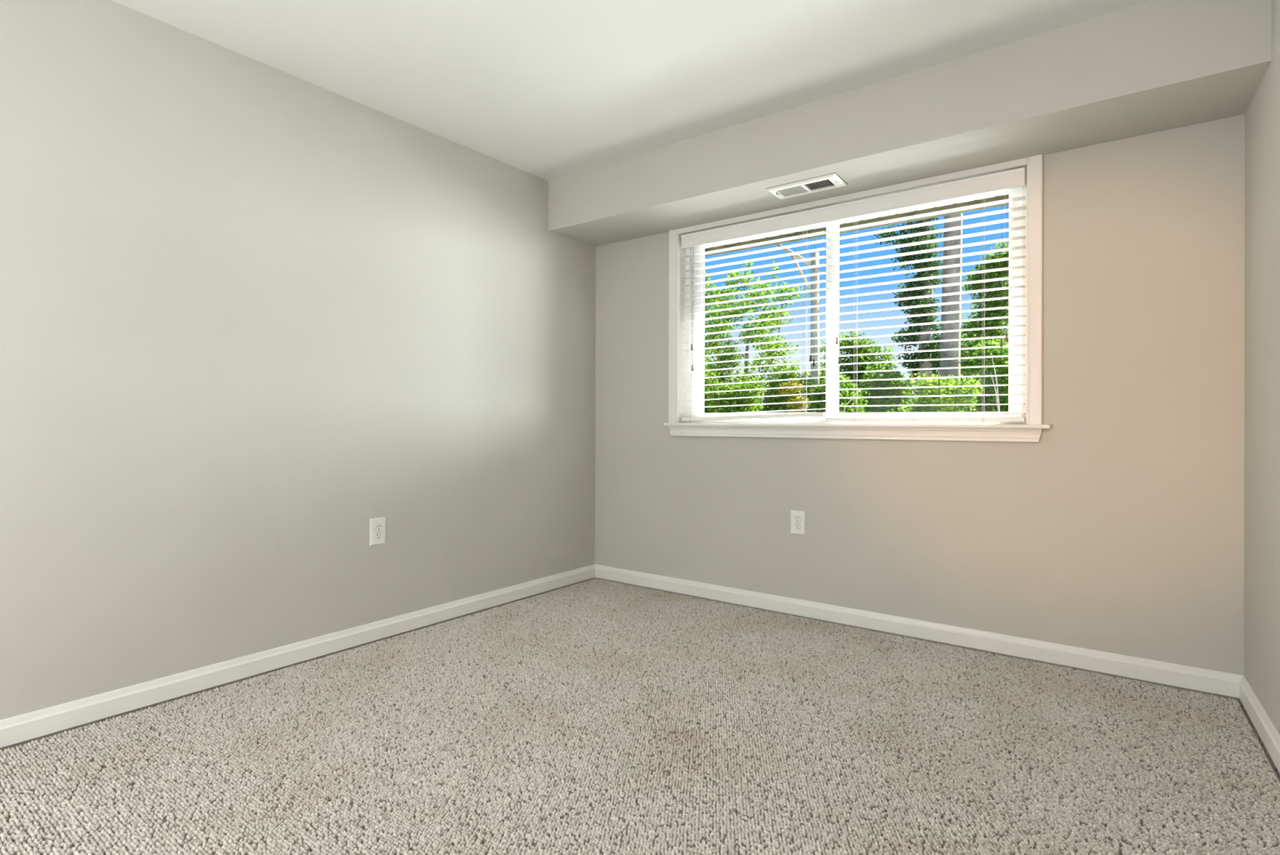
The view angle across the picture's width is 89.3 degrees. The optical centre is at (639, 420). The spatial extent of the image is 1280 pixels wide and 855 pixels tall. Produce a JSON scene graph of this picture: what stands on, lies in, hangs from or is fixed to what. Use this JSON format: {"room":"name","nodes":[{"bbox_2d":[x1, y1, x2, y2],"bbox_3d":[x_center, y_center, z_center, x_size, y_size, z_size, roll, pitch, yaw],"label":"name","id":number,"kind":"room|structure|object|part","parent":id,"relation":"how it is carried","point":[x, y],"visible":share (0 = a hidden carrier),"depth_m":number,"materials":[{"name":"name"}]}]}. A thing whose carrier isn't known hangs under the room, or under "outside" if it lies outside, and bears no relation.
{"room":"empty bedroom","nodes":[
{"label":"empty bedroom","id":0,"kind":"room"},
{"bbox_2d":[0,0,595,751],"bbox_3d":[-1.835,-0.155,2.300,0.150,2.560,5.204,0,0,37],"label":"wall","id":1,"kind":"structure","parent":0,"point":[254,313],"depth_m":2.55,"materials":[{"name":"beige paint"}]},
{"bbox_2d":[0,564,595,747],"bbox_3d":[-1.772,0.964,2.250,0.014,0.081,4.901,0,0,37],"label":"baseboard","id":2,"kind":"structure","parent":1,"relation":"attached to","point":[31,725],"depth_m":2.54,"materials":[{"name":"white paint"}]},
{"bbox_2d":[369,516,385,546],"bbox_3d":[-1.208,0.511,2.992,0.010,0.124,0.078,0,0,37],"label":"wall outlet","id":3,"kind":"object","parent":1,"relation":"attached to","point":[377,525],"visible":1,"depth_m":2.99,"materials":[{"name":"white plastic"}]},
{"bbox_2d":[374,532,382,538],"bbox_3d":[-1.206,0.530,2.990,0.004,0.028,0.034,0,0,37],"label":"receptacle","id":4,"kind":"object","parent":3,"relation":"attached to","point":[377,535],"depth_m":2.99,"materials":[{"name":"white plastic"}]},
{"bbox_2d":[374,523,382,530],"bbox_3d":[-1.206,0.491,2.990,0.005,0.030,0.036,0,0,36],"label":"receptacle","id":5,"kind":"object","parent":3,"relation":"attached to","point":[378,526],"depth_m":2.99,"materials":[{"name":"white plastic"}]},
{"bbox_2d":[111,0,1152,180],"bbox_3d":[-0.477,-1.512,1.313,3.606,0.160,5.200,0,0,36],"label":"ceiling","id":6,"kind":"structure","parent":0,"point":[548,90],"depth_m":2.50,"materials":[{"name":"white paint"}]},
{"bbox_2d":[0,577,1279,854],"bbox_3d":[-0.512,1.025,1.272,3.502,0.034,5.004,0,0,36],"label":"floor","id":7,"kind":"structure","parent":0,"point":[594,716],"depth_m":1.99,"materials":[{"name":"carpet"}]},
{"bbox_2d":[704,188,1008,256],"bbox_3d":[1.191,-1.366,3.658,9.032,0.478,0.545,0,0,36],"label":"roof eave","id":8,"kind":"object","parent":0,"point":[995,195],"visible":0.06,"depth_m":3.75,"materials":[{"name":"beige plastic"}]},
{"bbox_2d":[548,0,1271,246],"bbox_3d":[0.840,-1.277,3.119,3.120,0.299,0.429,0,0,36],"label":"soffit","id":9,"kind":"structure","parent":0,"point":[1153,66],"depth_m":2.61,"materials":[{"name":"beige paint"}]},
{"bbox_2d":[764,172,848,199],"bbox_3d":[0.799,-1.118,3.120,0.348,0.020,0.178,0,0,36],"label":"ceiling vent","id":10,"kind":"object","parent":9,"relation":"in","point":[832,180],"visible":1,"depth_m":3.11,"materials":[{"name":"white metal"}]},
{"bbox_2d":[595,114,1244,705],"bbox_3d":[1.008,-0.146,3.351,3.102,2.560,0.150,0,0,36],"label":"wall","id":11,"kind":"structure","parent":0,"point":[1120,530],"depth_m":2.71,"materials":[{"name":"beige paint"}]},
{"bbox_2d":[791,510,804,534],"bbox_3d":[0.823,0.532,3.385,0.078,0.124,0.010,0,0,36],"label":"wall outlet","id":12,"kind":"object","parent":11,"relation":"attached to","point":[797,517],"visible":1,"depth_m":3.38,"materials":[{"name":"white plastic"}]},
{"bbox_2d":[794,523,800,528],"bbox_3d":[0.822,0.552,3.383,0.034,0.028,0.004,0,0,36],"label":"receptacle","id":13,"kind":"object","parent":12,"relation":"attached to","point":[797,526],"depth_m":3.38,"materials":[{"name":"white plastic"}]},
{"bbox_2d":[794,515,800,521],"bbox_3d":[0.822,0.513,3.383,0.034,0.028,0.004,0,0,36],"label":"receptacle","id":14,"kind":"object","parent":12,"relation":"attached to","point":[797,518],"depth_m":3.38,"materials":[{"name":"white plastic"}]},
{"bbox_2d":[663,154,1050,441],"bbox_3d":[0.978,-0.520,3.341,1.934,1.217,0.188,0,0,36],"label":"window","id":15,"kind":"structure","parent":11,"relation":"in","point":[1030,430],"depth_m":3.18,"materials":[{"name":"white paint"}]},
{"bbox_3d":[0.200,-0.559,3.838,0.064,1.142,0.018,0,0,36],"label":"casing","id":16,"kind":"part","parent":15,"relation":"part of","materials":[{"name":"white paint"}]},
{"bbox_2d":[681,225,826,421],"bbox_3d":[0.603,-0.540,3.579,0.855,1.090,0.066,0,0,36],"label":"window blind","id":17,"kind":"object","parent":15,"relation":"attached to","point":[809,414],"visible":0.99,"depth_m":3.54,"materials":[{"name":"white plastic"}]},
{"bbox_3d":[0.305,-0.738,3.768,0.003,0.598,0.003,0,0,36],"label":"pull cord","id":18,"kind":"part","parent":17,"relation":"part of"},
{"bbox_3d":[0.605,-0.021,3.583,0.855,0.048,0.048,0,0,36],"label":"rail","id":19,"kind":"part","parent":17,"relation":"part of","materials":[{"name":"white plastic"}]},
{"bbox_3d":[0.883,-0.686,3.346,0.003,0.700,0.003,0,0,36],"label":"pull cord","id":20,"kind":"part","parent":17,"relation":"part of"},
{"bbox_3d":[0.898,-0.674,3.336,0.003,0.725,0.003,0,0,36],"label":"pull cord","id":21,"kind":"part","parent":17,"relation":"part of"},
{"bbox_3d":[0.668,-0.543,3.615,0.883,1.076,0.025,0,0,36],"label":"sash","id":22,"kind":"part","parent":15,"relation":"part of","materials":[{"name":"white plastic"}]},
{"bbox_3d":[0.944,-1.113,3.299,1.771,0.030,0.014,0,0,36],"label":"head casing","id":23,"kind":"part","parent":15,"relation":"part of","materials":[{"name":"white paint"}]},
{"bbox_2d":[680,167,1025,248],"bbox_3d":[0.948,-1.049,3.296,1.743,0.077,0.014,0,0,36],"label":"blind valance","id":24,"kind":"object","parent":15,"relation":"attached to","point":[1014,178],"visible":1,"depth_m":3.17,"materials":[{"name":"white plastic"}]},
{"bbox_3d":[0.976,0.023,3.341,1.934,0.019,0.188,0,0,36],"label":"sill","id":25,"kind":"part","parent":15,"relation":"part of","materials":[{"name":"white paint"}]},
{"bbox_2d":[825,189,1026,422],"bbox_3d":[1.311,-0.538,3.062,0.877,1.092,0.066,0,0,36],"label":"window blind","id":26,"kind":"object","parent":15,"relation":"attached to","point":[1006,200],"visible":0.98,"depth_m":3.02,"materials":[{"name":"white plastic"}]},
{"bbox_3d":[1.004,-0.676,3.258,0.003,0.720,0.003,0,0,36],"label":"pull cord","id":27,"kind":"part","parent":26,"relation":"part of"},
{"bbox_3d":[1.313,-0.005,3.067,0.877,0.019,0.048,0,0,36],"label":"rail","id":28,"kind":"part","parent":26,"relation":"part of","materials":[{"name":"white plastic"}]},
{"bbox_3d":[1.583,-0.694,2.836,0.003,0.682,0.003,0,0,36],"label":"pull cord","id":29,"kind":"part","parent":26,"relation":"part of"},
{"bbox_3d":[1.599,-0.706,2.824,0.003,0.658,0.003,0,0,36],"label":"pull cord","id":30,"kind":"part","parent":26,"relation":"part of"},
{"bbox_3d":[1.351,-0.541,3.156,0.890,1.076,0.025,0,0,36],"label":"sash","id":31,"kind":"part","parent":15,"relation":"part of","materials":[{"name":"white plastic"}]},
{"bbox_3d":[1.679,-0.556,2.759,0.056,1.142,0.018,0,0,36],"label":"casing","id":32,"kind":"part","parent":15,"relation":"part of","materials":[{"name":"white paint"}]},
{"bbox_2d":[595,564,1244,697],"bbox_3d":[0.956,0.972,3.284,3.102,0.081,0.014,0,0,36],"label":"baseboard","id":33,"kind":"structure","parent":11,"relation":"attached to","point":[1220,682],"depth_m":2.92,"materials":[{"name":"white paint"}]},
{"bbox_2d":[1244,0,1279,734],"bbox_3d":[0.875,-0.149,0.323,0.150,2.560,5.204,0,0,35],"label":"wall","id":34,"kind":"structure","parent":0,"point":[1262,116],"depth_m":2.11,"materials":[{"name":"beige paint"}]},
{"bbox_2d":[1239,675,1279,773],"bbox_3d":[0.805,0.969,0.370,0.014,0.081,4.901,0,0,35],"label":"baseboard","id":35,"kind":"structure","parent":34,"relation":"attached to","point":[1267,731],"depth_m":2.08,"materials":[{"name":"white paint"}]},
{"label":"outside","id":36,"kind":"structure","parent":0,"visible":0},
{"bbox_3d":[11.178,1.490,26.717,44.000,0.150,42.100,0,0,36],"label":"lawn","id":37,"kind":"structure","parent":36,"visible":0},
{"bbox_2d":[704,360,722,413],"bbox_3d":[1.040,0.127,11.798,1.404,2.495,1.403,0,0,36],"label":"shrub","id":38,"kind":"object","parent":37,"relation":"on","point":[706,372],"visible":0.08,"depth_m":11.62,"materials":[{"name":"green plant"}]},
{"bbox_2d":[710,360,730,413],"bbox_3d":[2.872,-0.596,27.938,2.876,3.981,3.988,0,0,-23],"label":"tree","id":39,"kind":"object","parent":37,"relation":"on","point":[728,371],"visible":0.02,"depth_m":27.71,"materials":[{"name":"green plant"}]},
{"bbox_2d":[704,376,768,413],"bbox_3d":[1.494,0.368,9.469,1.073,2.011,1.195,0,0,36],"label":"shrub","id":40,"kind":"object","parent":37,"relation":"on","point":[753,384],"visible":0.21,"depth_m":9.32,"materials":[{"name":"green plant"}]},
{"bbox_2d":[704,259,806,403],"bbox_3d":[2.115,-0.994,13.897,2.873,4.745,2.461,0,0,36],"label":"tree","id":41,"kind":"object","parent":37,"relation":"on","point":[762,323],"visible":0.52,"depth_m":13.37,"materials":[{"name":"green plant"}]},
{"bbox_2d":[755,365,820,412],"bbox_3d":[2.369,0.226,10.782,1.355,2.302,1.389,0,0,-31],"label":"shrub","id":42,"kind":"object","parent":37,"relation":"on","point":[778,406],"visible":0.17,"depth_m":10.64,"materials":[{"name":"green plant"}]},
{"bbox_2d":[776,377,810,412],"bbox_3d":[1.886,0.420,7.962,0.420,1.903,0.345,0,0,36],"label":"shrub","id":43,"kind":"object","parent":37,"relation":"on","point":[793,390],"visible":0.33,"depth_m":7.91,"materials":[{"name":"yellow plant"}]},
{"bbox_2d":[776,244,819,408],"bbox_3d":[2.879,-0.950,11.798,0.803,4.656,0.170,0,0,36],"label":"street lamp","id":44,"kind":"object","parent":37,"relation":"on","point":[813,373],"visible":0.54,"depth_m":11.56,"materials":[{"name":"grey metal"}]},
{"bbox_3d":[2.835,-3.010,11.802,0.722,0.537,0.076,0,0,31],"label":"arm","id":45,"kind":"part","parent":44,"relation":"part of","materials":[{"name":"grey metal"}]},
{"bbox_3d":[3.135,-0.812,11.612,0.170,4.380,0.170,0,0,36],"label":"post","id":46,"kind":"part","parent":44,"relation":"part of","materials":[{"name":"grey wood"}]},
{"bbox_2d":[797,361,842,411],"bbox_3d":[7.253,-0.468,25.524,3.742,3.784,2.696,0,0,36],"label":"tree","id":47,"kind":"object","parent":37,"relation":"on","point":[821,374],"visible":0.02,"depth_m":25.05,"materials":[{"name":"green plant"}]},
{"bbox_2d":[798,373,870,412],"bbox_3d":[2.570,0.372,8.697,0.997,2.007,1.258,0,0,31],"label":"shrub","id":48,"kind":"object","parent":37,"relation":"on","point":[822,388],"visible":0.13,"depth_m":8.52,"materials":[{"name":"green plant"}]},
{"bbox_2d":[818,327,901,410],"bbox_3d":[4.758,-0.320,14.194,1.768,3.416,1.521,0,0,19],"label":"round tree","id":49,"kind":"object","parent":37,"relation":"on","point":[865,349],"visible":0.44,"depth_m":14.03,"materials":[{"name":"green plant"}]},
{"bbox_2d":[840,359,919,412],"bbox_3d":[3.659,0.229,9.822,1.454,2.300,1.297,0,0,36],"label":"shrub","id":50,"kind":"object","parent":37,"relation":"on","point":[892,374],"visible":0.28,"depth_m":9.70,"materials":[{"name":"green plant"}]},
{"bbox_2d":[871,217,964,395],"bbox_3d":[5.021,-1.788,11.971,1.673,6.357,1.444,0,0,36],"label":"tree","id":51,"kind":"object","parent":37,"relation":"on","point":[927,318],"visible":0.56,"depth_m":11.84,"materials":[{"name":"green plant"}]},
{"bbox_2d":[897,370,983,412],"bbox_3d":[3.663,0.392,7.861,1.142,1.970,1.126,0,0,39],"label":"shrub","id":52,"kind":"object","parent":37,"relation":"on","point":[932,381],"visible":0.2,"depth_m":7.67,"materials":[{"name":"green plant"}]},
{"bbox_2d":[908,335,987,411],"bbox_3d":[10.843,-0.814,22.164,4.039,4.446,3.246,0,0,36],"label":"tree","id":53,"kind":"object","parent":37,"relation":"on","point":[934,371],"visible":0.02,"depth_m":21.91,"materials":[{"name":"green plant"}]},
{"bbox_2d":[939,213,975,381],"bbox_3d":[4.918,-2.298,10.277,0.408,7.370,1.058,0,0,-34],"label":"tree","id":54,"kind":"object","parent":37,"relation":"on","point":[953,307],"visible":0.31,"depth_m":10.18,"materials":[{"name":"grey plant"}]},
{"bbox_2d":[955,330,1008,411],"bbox_3d":[4.968,0.067,8.827,1.246,2.629,1.409,0,0,-35],"label":"shrub","id":55,"kind":"object","parent":37,"relation":"on","point":[1003,380],"visible":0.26,"depth_m":8.77,"materials":[{"name":"green plant"}]},
{"bbox_2d":[960,240,1008,402],"bbox_3d":[7.155,-1.186,13.449,1.733,5.156,1.514,0,0,43],"label":"tree","id":56,"kind":"object","parent":37,"relation":"on","point":[990,294],"visible":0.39,"depth_m":13.22,"materials":[{"name":"green plant"}]}
]}

